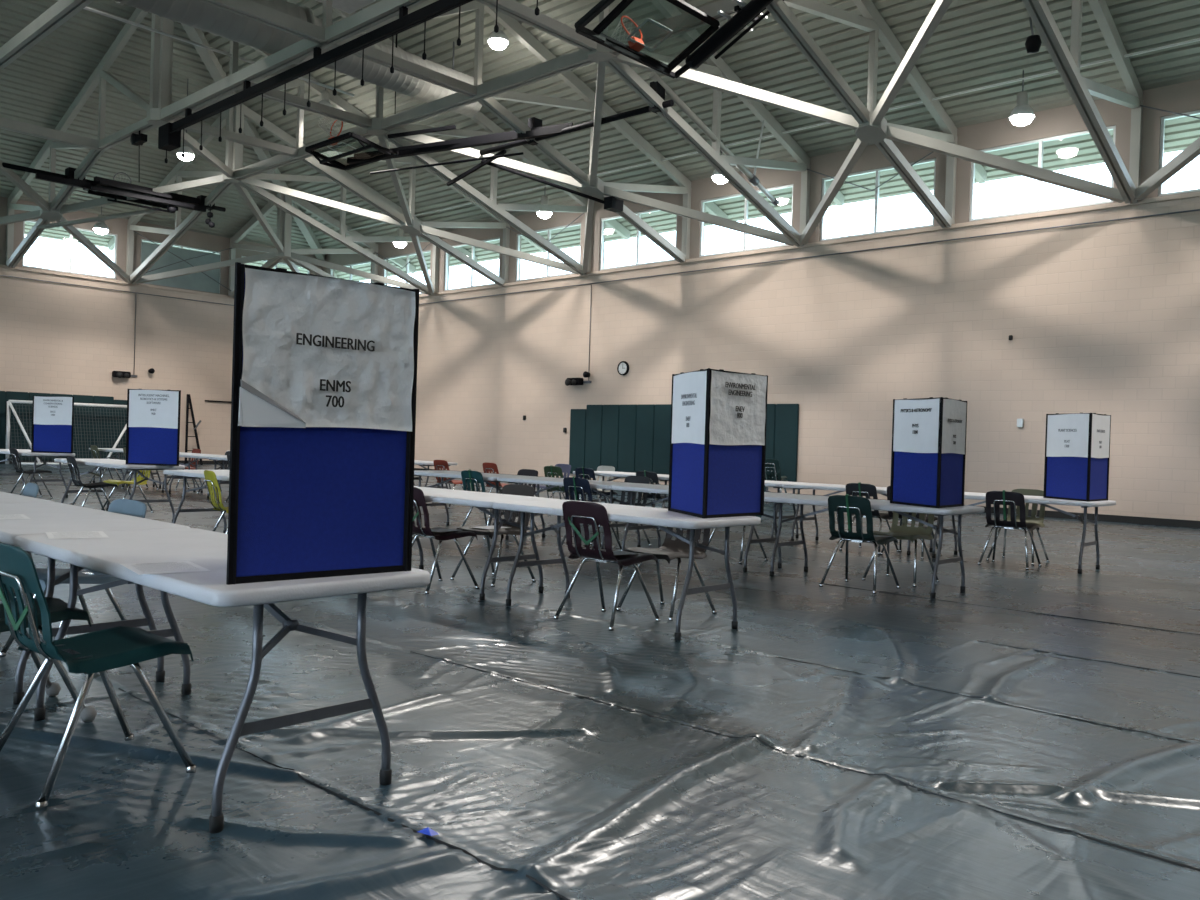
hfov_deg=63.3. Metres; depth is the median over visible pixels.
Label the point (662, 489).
folding table
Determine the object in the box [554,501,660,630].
chair
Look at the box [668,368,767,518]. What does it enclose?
display board
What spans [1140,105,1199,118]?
rod
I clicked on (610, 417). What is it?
pad
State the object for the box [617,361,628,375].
wall clock
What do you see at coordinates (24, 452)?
folding table
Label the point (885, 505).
folding table
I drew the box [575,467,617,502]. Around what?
chair
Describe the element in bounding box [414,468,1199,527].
baseboard
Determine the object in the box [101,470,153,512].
chair
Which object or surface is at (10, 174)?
diagonal brace
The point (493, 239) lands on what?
window
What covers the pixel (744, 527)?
chair
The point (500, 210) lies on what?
roof truss
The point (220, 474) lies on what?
folding table
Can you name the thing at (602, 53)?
gusset plate
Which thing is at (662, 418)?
pad
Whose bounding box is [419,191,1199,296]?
trim
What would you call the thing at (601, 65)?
diagonal brace
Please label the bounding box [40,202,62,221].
gusset plate
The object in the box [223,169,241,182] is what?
gusset plate
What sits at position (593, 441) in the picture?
pad
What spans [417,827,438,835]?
scrap
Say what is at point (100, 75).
roof truss
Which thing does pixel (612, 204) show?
goal
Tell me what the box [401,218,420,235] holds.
gusset plate
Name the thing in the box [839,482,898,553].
chair
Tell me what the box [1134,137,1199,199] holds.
diagonal brace
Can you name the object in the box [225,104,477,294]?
roof truss
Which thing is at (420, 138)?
diagonal brace
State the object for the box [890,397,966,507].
display board
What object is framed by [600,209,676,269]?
window
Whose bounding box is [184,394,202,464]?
ladder
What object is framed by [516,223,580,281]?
window
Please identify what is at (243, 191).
diagonal brace
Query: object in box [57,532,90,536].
print
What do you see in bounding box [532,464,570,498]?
chair
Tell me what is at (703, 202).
window
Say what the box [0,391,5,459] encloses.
pad
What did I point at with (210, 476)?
chair
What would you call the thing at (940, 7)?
diagonal brace
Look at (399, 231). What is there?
lamp
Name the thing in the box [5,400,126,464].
soccer goal
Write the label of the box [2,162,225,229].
goal
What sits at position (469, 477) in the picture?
chair
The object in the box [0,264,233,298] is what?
trim
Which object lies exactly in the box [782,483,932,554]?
folding table
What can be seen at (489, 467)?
chair
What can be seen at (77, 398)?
pad
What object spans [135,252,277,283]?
diagonal brace
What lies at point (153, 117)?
gusset plate
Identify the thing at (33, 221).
window
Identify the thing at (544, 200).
lamp
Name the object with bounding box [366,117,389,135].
gusset plate
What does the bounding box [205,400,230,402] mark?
wall rail
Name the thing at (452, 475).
folding table
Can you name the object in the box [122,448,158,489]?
chair
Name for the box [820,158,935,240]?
window
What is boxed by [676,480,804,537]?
folding table
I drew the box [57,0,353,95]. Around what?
pipe
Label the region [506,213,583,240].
rod
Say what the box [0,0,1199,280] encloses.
ceiling
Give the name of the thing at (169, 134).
track
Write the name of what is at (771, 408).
pad
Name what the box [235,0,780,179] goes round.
girder
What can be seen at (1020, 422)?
wall box
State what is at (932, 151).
rod
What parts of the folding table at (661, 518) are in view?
leg, leg, leg, leg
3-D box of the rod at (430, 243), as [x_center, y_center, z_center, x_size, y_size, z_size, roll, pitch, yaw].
[-6.732,-6.566,33.194,3.365,0.776,0.027,2,1,43]
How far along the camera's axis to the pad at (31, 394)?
29.60 m
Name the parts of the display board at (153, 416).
hinge post, panel frame, fabric panel, panel frame, hinge post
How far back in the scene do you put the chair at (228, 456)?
16.04 m
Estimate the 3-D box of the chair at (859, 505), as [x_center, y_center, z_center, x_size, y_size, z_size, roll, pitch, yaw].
[2.256,0.785,8.439,0.526,0.818,0.565,2,1,41]
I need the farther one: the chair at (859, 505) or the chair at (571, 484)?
the chair at (571, 484)
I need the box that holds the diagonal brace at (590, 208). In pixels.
[582,199,593,272]
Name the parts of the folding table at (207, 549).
leg, leg, leg, leg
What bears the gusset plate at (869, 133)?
attached to the roof truss at (872, 21)
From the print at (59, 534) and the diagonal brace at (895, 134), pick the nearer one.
the print at (59, 534)
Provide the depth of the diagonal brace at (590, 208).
24.72 m
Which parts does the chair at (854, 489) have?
leg, leg, leg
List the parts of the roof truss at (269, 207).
post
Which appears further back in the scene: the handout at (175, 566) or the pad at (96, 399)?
the pad at (96, 399)
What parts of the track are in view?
drop cord, drop cord, drop cord, drop cord, drop cord, drop cord, drop cord, rail, drop cord, drop cord, drop cord, drop cord, drop cord, drop cord, drop cord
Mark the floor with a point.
(588, 799)
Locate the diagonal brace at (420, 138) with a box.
[385,128,580,188]
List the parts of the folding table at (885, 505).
leg, leg, leg, leg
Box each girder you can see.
[0,0,93,70]
[0,117,102,150]
[160,0,428,120]
[198,0,329,45]
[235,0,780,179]
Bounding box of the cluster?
[205,204,214,227]
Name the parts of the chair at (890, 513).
leg, leg, leg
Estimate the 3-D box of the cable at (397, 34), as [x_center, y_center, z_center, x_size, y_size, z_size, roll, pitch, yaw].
[-4.580,-8.381,21.789,0.560,1.901,0.240,2,1,43]
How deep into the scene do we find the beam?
27.72 m
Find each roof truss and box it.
[6,8,170,267]
[108,106,241,283]
[149,13,546,285]
[215,193,290,297]
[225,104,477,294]
[229,7,630,274]
[277,193,415,282]
[322,0,727,261]
[475,0,844,246]
[766,0,986,227]
[1022,0,1164,203]
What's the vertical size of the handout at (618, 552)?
0.001 m
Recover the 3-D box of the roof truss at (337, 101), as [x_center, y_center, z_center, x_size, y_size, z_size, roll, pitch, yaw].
[-5.865,-7.876,26.407,0.200,5.617,12.408,2,1,43]
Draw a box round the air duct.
[112,0,482,116]
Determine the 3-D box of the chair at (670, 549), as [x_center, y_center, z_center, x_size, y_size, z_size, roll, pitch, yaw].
[0.495,0.751,6.936,0.526,0.805,0.545,2,1,45]
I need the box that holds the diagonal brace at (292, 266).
[284,258,299,272]
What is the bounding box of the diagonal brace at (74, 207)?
[60,175,227,213]
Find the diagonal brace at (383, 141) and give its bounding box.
[377,135,411,224]
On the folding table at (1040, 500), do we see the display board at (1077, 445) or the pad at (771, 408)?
the display board at (1077, 445)
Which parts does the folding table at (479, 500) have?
leg, leg, leg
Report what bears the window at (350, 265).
in the wall at (1103, 318)
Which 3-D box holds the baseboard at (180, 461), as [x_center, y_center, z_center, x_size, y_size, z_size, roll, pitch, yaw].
[-24.922,0.191,21.505,0.020,0.130,41.670,2,1,43]
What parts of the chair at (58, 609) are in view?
leg, leg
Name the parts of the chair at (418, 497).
leg, leg, leg, leg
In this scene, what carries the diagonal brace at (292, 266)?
attached to the roof truss at (372, 246)
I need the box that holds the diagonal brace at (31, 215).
[0,210,39,225]
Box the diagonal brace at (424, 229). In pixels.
[420,225,577,273]
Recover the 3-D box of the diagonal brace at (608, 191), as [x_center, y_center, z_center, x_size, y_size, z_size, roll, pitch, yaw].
[2.244,-5.418,22.475,4.600,1.224,0.140,2,0,-2]
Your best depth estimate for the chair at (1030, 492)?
11.02 m
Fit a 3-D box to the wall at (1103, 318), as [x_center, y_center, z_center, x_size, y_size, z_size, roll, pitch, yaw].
[8.616,-2.704,19.235,52.913,8.000,0.450,2,1,43]
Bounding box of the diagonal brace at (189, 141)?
[181,129,232,176]
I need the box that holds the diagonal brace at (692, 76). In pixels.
[611,54,857,129]
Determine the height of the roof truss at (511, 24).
5.617 m
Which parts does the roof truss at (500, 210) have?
post, post, post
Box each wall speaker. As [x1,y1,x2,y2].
[112,303,154,377]
[565,285,591,385]
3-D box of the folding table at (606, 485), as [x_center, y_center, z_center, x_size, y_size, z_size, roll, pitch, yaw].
[-0.322,0.722,11.206,1.841,0.740,0.760,2,1,43]
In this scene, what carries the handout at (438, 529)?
on the chair at (418, 497)
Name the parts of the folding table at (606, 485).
leg, leg, leg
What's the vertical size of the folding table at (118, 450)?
0.740 m
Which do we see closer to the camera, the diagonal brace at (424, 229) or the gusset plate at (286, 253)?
the diagonal brace at (424, 229)
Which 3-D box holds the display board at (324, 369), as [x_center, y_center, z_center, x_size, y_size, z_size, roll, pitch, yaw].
[-1.037,-0.080,3.251,0.578,0.953,0.620,2,1,43]
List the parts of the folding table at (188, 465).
leg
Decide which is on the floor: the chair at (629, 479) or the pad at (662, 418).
the chair at (629, 479)
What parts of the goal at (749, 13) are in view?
backboard frame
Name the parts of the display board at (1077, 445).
hinge post, fabric panel, panel frame, hinge post, panel frame, fabric panel, hinge post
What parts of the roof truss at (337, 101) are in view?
post, post, post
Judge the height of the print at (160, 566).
0.001 m
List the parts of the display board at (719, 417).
hinge post, fabric panel, panel frame, hinge post, panel frame, fabric panel, hinge post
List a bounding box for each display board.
[31,395,73,453]
[126,389,180,465]
[226,262,418,584]
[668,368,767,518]
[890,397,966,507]
[1043,413,1110,501]
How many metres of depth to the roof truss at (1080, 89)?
16.18 m
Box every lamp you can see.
[93,196,108,234]
[177,79,194,160]
[319,88,332,106]
[393,227,406,247]
[488,20,508,49]
[536,180,551,218]
[711,140,726,183]
[1009,70,1034,125]
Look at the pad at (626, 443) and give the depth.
26.11 m
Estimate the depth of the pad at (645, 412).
25.68 m
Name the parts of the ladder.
rail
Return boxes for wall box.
[1017,419,1023,426]
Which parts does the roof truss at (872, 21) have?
post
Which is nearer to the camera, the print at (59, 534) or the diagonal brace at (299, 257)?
the print at (59, 534)
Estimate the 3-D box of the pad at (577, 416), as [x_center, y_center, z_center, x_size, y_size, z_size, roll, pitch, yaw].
[-0.626,-0.238,27.398,0.612,1.830,0.059,2,1,43]
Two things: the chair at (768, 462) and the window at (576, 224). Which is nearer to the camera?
the chair at (768, 462)
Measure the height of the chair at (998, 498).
0.818 m
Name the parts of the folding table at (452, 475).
leg, leg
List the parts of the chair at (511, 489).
leg, leg, leg, leg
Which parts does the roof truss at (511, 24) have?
post, post, post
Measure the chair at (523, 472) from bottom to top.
0.805 m
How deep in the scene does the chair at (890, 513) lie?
11.14 m
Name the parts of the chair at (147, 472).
leg, leg, leg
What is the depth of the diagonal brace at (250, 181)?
26.95 m
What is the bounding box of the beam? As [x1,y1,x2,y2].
[181,23,337,277]
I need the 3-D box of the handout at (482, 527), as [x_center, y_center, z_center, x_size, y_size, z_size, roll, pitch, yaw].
[-0.911,0.647,8.138,0.216,0.001,0.279,2,1,37]
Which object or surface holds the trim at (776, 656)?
on the floor
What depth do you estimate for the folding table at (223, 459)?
16.70 m
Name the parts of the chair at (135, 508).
leg, leg, seat frame, leg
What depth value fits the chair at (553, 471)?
14.85 m
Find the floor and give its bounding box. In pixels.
[0,464,1199,899]
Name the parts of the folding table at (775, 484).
leg, leg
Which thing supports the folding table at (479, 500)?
on the floor
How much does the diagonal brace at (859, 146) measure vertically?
1.224 m
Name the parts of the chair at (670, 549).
leg, leg, leg, leg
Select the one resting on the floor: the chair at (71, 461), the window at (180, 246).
the chair at (71, 461)
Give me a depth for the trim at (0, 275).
31.23 m
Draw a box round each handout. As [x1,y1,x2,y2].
[0,514,29,518]
[46,531,107,538]
[121,561,210,574]
[431,528,457,531]
[473,526,510,528]
[613,550,637,554]
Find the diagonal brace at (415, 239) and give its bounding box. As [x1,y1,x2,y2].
[410,234,433,292]
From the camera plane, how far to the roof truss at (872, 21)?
17.64 m
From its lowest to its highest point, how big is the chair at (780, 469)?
0.805 m
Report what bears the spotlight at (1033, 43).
attached to the ceiling
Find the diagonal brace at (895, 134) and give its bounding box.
[885,126,1124,202]
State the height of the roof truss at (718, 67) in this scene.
5.617 m
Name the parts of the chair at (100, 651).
leg, leg, seat frame, leg, leg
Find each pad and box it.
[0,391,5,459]
[4,391,28,459]
[27,392,50,460]
[49,394,72,460]
[73,395,92,458]
[92,396,113,457]
[113,400,126,459]
[569,409,585,473]
[585,405,602,470]
[601,405,619,471]
[618,404,636,472]
[635,404,654,472]
[653,404,670,474]
[765,404,775,473]
[774,404,798,481]
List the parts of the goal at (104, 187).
carrier frame, backboard frame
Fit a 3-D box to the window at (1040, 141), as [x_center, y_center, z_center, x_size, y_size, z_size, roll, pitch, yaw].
[8.681,-5.398,19.194,2.734,1.450,0.080,2,1,43]
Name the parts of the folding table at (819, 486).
leg, leg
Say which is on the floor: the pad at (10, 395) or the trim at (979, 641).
the trim at (979, 641)
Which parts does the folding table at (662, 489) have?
leg, leg, leg, leg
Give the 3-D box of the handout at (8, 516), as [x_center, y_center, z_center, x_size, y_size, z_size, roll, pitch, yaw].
[-2.917,0.325,4.740,0.216,0.001,0.279,1,1,-37]
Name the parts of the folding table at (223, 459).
leg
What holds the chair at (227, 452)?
on the floor
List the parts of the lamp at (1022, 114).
stem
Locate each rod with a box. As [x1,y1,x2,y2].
[133,230,231,290]
[375,243,430,268]
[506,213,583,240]
[807,151,932,190]
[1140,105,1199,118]
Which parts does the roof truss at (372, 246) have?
post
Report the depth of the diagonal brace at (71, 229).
29.18 m
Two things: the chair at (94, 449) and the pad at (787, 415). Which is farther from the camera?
the pad at (787, 415)
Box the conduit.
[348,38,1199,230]
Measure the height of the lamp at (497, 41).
0.753 m
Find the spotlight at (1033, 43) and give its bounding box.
[1025,17,1041,53]
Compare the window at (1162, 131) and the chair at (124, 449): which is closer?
the window at (1162, 131)
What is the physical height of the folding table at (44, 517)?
0.740 m
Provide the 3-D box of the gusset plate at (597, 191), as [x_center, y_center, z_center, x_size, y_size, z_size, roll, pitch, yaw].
[-0.172,-6.051,22.398,0.517,0.434,0.517,2,1,43]
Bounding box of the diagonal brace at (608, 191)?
[604,186,793,245]
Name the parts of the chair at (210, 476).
leg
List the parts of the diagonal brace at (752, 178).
hanger rod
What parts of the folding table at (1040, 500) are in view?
leg, leg, leg, leg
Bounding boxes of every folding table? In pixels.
[0,449,74,497]
[0,492,53,595]
[0,502,189,704]
[14,528,429,833]
[54,458,184,521]
[89,448,154,486]
[129,452,199,492]
[163,470,228,532]
[169,453,228,498]
[210,456,228,485]
[412,487,560,599]
[414,460,457,488]
[414,470,535,537]
[493,500,760,640]
[497,477,652,548]
[573,471,668,508]
[612,485,794,571]
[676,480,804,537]
[764,494,983,598]
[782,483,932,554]
[932,492,1115,573]
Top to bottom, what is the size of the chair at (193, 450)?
0.805 m
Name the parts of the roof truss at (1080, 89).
post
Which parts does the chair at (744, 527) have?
leg, leg, leg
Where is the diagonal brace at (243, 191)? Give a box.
[234,183,283,252]
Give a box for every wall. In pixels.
[0,196,321,460]
[322,79,1199,520]
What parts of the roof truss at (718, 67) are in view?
post, post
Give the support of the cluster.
hanging from the roof truss at (177, 172)
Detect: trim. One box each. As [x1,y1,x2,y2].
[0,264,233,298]
[0,275,233,305]
[118,688,569,899]
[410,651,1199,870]
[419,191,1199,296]
[419,209,1199,304]
[776,656,1190,742]
[819,583,1199,634]
[979,641,1199,677]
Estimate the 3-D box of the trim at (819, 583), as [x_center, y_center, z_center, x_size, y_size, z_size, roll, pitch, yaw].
[4.004,1.259,6.726,5.600,0.005,0.034,2,1,42]
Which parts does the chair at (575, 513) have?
leg, seat frame, leg, leg, leg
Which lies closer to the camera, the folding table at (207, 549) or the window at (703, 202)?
the folding table at (207, 549)
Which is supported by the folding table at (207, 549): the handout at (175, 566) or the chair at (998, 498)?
the handout at (175, 566)
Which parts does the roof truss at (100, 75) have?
post, post, post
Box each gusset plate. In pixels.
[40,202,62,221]
[146,108,173,126]
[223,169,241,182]
[274,248,291,257]
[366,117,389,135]
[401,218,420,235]
[581,174,603,198]
[588,43,616,62]
[855,111,886,143]
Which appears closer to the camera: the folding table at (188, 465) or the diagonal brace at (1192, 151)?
the diagonal brace at (1192, 151)
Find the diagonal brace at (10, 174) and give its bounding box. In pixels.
[0,159,48,210]
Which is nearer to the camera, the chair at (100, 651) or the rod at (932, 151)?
the chair at (100, 651)
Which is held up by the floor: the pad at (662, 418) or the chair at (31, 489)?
the chair at (31, 489)
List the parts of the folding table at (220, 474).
leg, leg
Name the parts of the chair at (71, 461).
leg, leg, leg, leg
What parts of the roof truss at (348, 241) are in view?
post, post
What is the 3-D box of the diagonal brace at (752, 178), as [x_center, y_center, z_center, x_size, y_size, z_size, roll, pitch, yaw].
[2.474,-6.649,20.116,0.165,2.335,4.463,2,1,43]
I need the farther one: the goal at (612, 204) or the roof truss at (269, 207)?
the roof truss at (269, 207)
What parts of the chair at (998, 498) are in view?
leg, leg, leg, leg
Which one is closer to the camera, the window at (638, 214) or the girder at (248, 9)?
the girder at (248, 9)
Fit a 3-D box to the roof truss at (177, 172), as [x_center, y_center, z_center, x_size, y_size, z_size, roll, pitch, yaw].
[-13.262,-7.545,29.817,8.934,4.446,0.200,2,1,43]
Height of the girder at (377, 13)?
0.220 m
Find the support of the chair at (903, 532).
on the floor
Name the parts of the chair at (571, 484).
leg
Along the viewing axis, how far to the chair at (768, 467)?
19.96 m
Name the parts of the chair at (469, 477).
leg, leg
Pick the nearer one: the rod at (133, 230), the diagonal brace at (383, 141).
the diagonal brace at (383, 141)
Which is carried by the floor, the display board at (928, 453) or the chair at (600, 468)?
the chair at (600, 468)
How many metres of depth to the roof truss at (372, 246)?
32.76 m
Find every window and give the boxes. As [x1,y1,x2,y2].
[22,220,116,278]
[141,239,220,293]
[241,256,309,273]
[330,261,370,279]
[383,250,430,293]
[444,237,499,290]
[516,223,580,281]
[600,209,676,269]
[699,184,792,256]
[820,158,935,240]
[969,125,1115,220]
[1158,110,1199,195]
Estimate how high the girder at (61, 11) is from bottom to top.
0.220 m
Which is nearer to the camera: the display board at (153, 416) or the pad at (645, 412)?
the display board at (153, 416)
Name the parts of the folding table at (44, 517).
leg, leg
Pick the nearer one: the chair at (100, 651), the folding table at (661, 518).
the chair at (100, 651)
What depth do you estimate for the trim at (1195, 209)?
21.42 m
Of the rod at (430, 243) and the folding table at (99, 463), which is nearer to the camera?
the folding table at (99, 463)
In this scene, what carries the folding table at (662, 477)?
on the floor
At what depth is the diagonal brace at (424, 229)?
27.13 m
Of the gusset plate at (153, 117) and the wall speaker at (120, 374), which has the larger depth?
the wall speaker at (120, 374)
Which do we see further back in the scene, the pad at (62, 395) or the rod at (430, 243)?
the rod at (430, 243)
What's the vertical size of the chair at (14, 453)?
0.805 m
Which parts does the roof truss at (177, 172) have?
post, post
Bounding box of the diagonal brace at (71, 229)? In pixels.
[56,217,129,282]
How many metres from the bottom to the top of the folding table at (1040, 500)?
0.740 m
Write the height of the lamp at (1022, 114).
1.021 m
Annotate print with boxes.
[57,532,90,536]
[138,562,195,571]
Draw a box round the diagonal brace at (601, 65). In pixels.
[590,61,605,185]
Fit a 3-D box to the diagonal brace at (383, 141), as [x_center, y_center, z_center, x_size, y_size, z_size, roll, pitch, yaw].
[-5.155,-6.808,24.660,0.140,1.272,4.644,2,0,-2]
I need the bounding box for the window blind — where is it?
[141,242,219,292]
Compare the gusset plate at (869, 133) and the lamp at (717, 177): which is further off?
the lamp at (717, 177)
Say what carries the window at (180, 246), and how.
in the wall at (56, 338)
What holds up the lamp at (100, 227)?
hanging from the ceiling
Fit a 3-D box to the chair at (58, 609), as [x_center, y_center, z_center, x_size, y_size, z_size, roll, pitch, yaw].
[-2.407,0.687,3.937,0.560,0.805,0.554,1,1,-44]
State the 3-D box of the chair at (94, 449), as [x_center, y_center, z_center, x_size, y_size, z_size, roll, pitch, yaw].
[-10.235,0.312,20.168,0.526,0.805,0.545,2,1,43]
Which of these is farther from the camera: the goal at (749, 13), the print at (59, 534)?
the goal at (749, 13)
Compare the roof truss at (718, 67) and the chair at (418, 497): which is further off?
the roof truss at (718, 67)
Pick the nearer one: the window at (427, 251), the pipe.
the pipe
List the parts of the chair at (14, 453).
leg, leg, leg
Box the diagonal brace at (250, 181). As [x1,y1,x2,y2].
[239,177,400,226]
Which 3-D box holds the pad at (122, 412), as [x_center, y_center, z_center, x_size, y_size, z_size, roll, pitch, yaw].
[-15.499,-0.632,31.605,0.059,1.980,0.612,2,1,43]
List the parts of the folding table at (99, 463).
leg, leg, leg, leg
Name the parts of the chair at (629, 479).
leg, leg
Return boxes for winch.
[130,131,146,181]
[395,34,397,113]
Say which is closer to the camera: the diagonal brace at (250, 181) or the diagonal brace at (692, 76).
the diagonal brace at (692, 76)
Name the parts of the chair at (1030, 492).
leg, leg, leg, leg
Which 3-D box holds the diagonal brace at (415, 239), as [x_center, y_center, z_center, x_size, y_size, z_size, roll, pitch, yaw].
[-5.396,-5.710,29.558,0.140,1.224,4.600,2,0,-3]
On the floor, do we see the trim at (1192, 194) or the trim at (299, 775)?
the trim at (299, 775)
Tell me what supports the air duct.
hanging from the ceiling
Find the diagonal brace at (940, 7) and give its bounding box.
[872,0,952,124]
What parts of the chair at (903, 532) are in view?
leg, leg, leg, leg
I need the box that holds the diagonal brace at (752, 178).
[649,72,778,205]
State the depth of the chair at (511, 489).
8.23 m
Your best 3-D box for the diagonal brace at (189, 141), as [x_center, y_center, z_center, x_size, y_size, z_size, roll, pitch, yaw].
[-10.044,-7.541,24.468,0.140,0.180,4.593,2,0,-2]
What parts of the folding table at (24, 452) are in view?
leg, leg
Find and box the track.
[158,0,539,162]
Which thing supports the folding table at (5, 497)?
on the floor
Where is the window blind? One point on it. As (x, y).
(199, 281)
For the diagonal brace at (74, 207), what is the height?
1.272 m
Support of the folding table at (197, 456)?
on the floor
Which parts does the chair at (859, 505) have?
leg, leg, leg, leg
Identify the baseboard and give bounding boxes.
[0,460,227,463]
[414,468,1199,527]
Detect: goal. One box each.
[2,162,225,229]
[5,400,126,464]
[305,81,673,212]
[574,0,783,78]
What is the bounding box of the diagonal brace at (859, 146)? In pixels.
[800,139,867,243]
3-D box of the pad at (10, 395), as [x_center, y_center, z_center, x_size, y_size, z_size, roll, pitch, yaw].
[-17.598,-0.722,29.338,0.059,2.070,0.612,2,1,43]
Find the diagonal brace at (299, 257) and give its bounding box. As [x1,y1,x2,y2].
[289,252,426,293]
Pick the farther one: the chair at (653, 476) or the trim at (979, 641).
the chair at (653, 476)
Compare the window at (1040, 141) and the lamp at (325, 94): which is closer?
the window at (1040, 141)
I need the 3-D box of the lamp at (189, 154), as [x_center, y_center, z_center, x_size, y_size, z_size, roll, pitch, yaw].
[-10.898,-8.713,25.658,0.450,2.152,0.450,2,1,43]
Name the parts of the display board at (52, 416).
hinge post, panel frame, fabric panel, panel frame, hinge post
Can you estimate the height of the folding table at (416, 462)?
0.740 m
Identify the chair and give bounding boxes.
[0,499,146,656]
[0,543,196,809]
[0,597,96,722]
[1,482,38,598]
[9,448,52,497]
[66,456,117,510]
[90,445,121,482]
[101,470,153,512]
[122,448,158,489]
[164,449,200,489]
[197,451,229,494]
[204,470,227,533]
[225,454,229,502]
[412,487,478,593]
[432,460,470,507]
[450,484,535,586]
[461,469,504,538]
[480,462,507,510]
[511,469,537,529]
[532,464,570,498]
[540,465,574,519]
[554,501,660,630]
[558,476,621,550]
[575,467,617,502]
[580,466,614,503]
[590,476,650,545]
[616,527,716,620]
[636,470,667,529]
[705,486,767,563]
[765,459,787,492]
[765,464,786,492]
[766,469,789,505]
[819,494,899,593]
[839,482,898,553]
[862,512,938,586]
[880,486,941,558]
[978,490,1041,569]
[986,489,1049,564]
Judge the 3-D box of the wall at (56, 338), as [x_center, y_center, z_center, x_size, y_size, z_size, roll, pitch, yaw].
[-24.967,-3.749,21.639,0.450,8.000,42.490,2,1,43]
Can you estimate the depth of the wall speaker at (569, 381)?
27.15 m
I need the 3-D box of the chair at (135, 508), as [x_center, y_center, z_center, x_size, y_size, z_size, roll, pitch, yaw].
[-2.710,0.669,5.053,0.526,0.805,0.545,2,1,37]
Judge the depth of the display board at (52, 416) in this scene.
15.97 m
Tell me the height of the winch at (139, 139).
1.301 m
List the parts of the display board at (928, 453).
hinge post, fabric panel, panel frame, hinge post, panel frame, fabric panel, hinge post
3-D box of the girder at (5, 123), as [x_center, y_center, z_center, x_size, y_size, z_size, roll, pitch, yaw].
[-19.580,-7.767,16.729,0.200,0.220,20.845,2,1,43]
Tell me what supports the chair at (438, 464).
on the floor
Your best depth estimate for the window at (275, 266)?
35.67 m
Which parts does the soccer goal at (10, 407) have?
goal post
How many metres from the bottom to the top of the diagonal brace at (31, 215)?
1.224 m
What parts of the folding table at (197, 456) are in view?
leg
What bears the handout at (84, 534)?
on the folding table at (207, 549)
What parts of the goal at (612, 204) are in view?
backboard frame, carrier frame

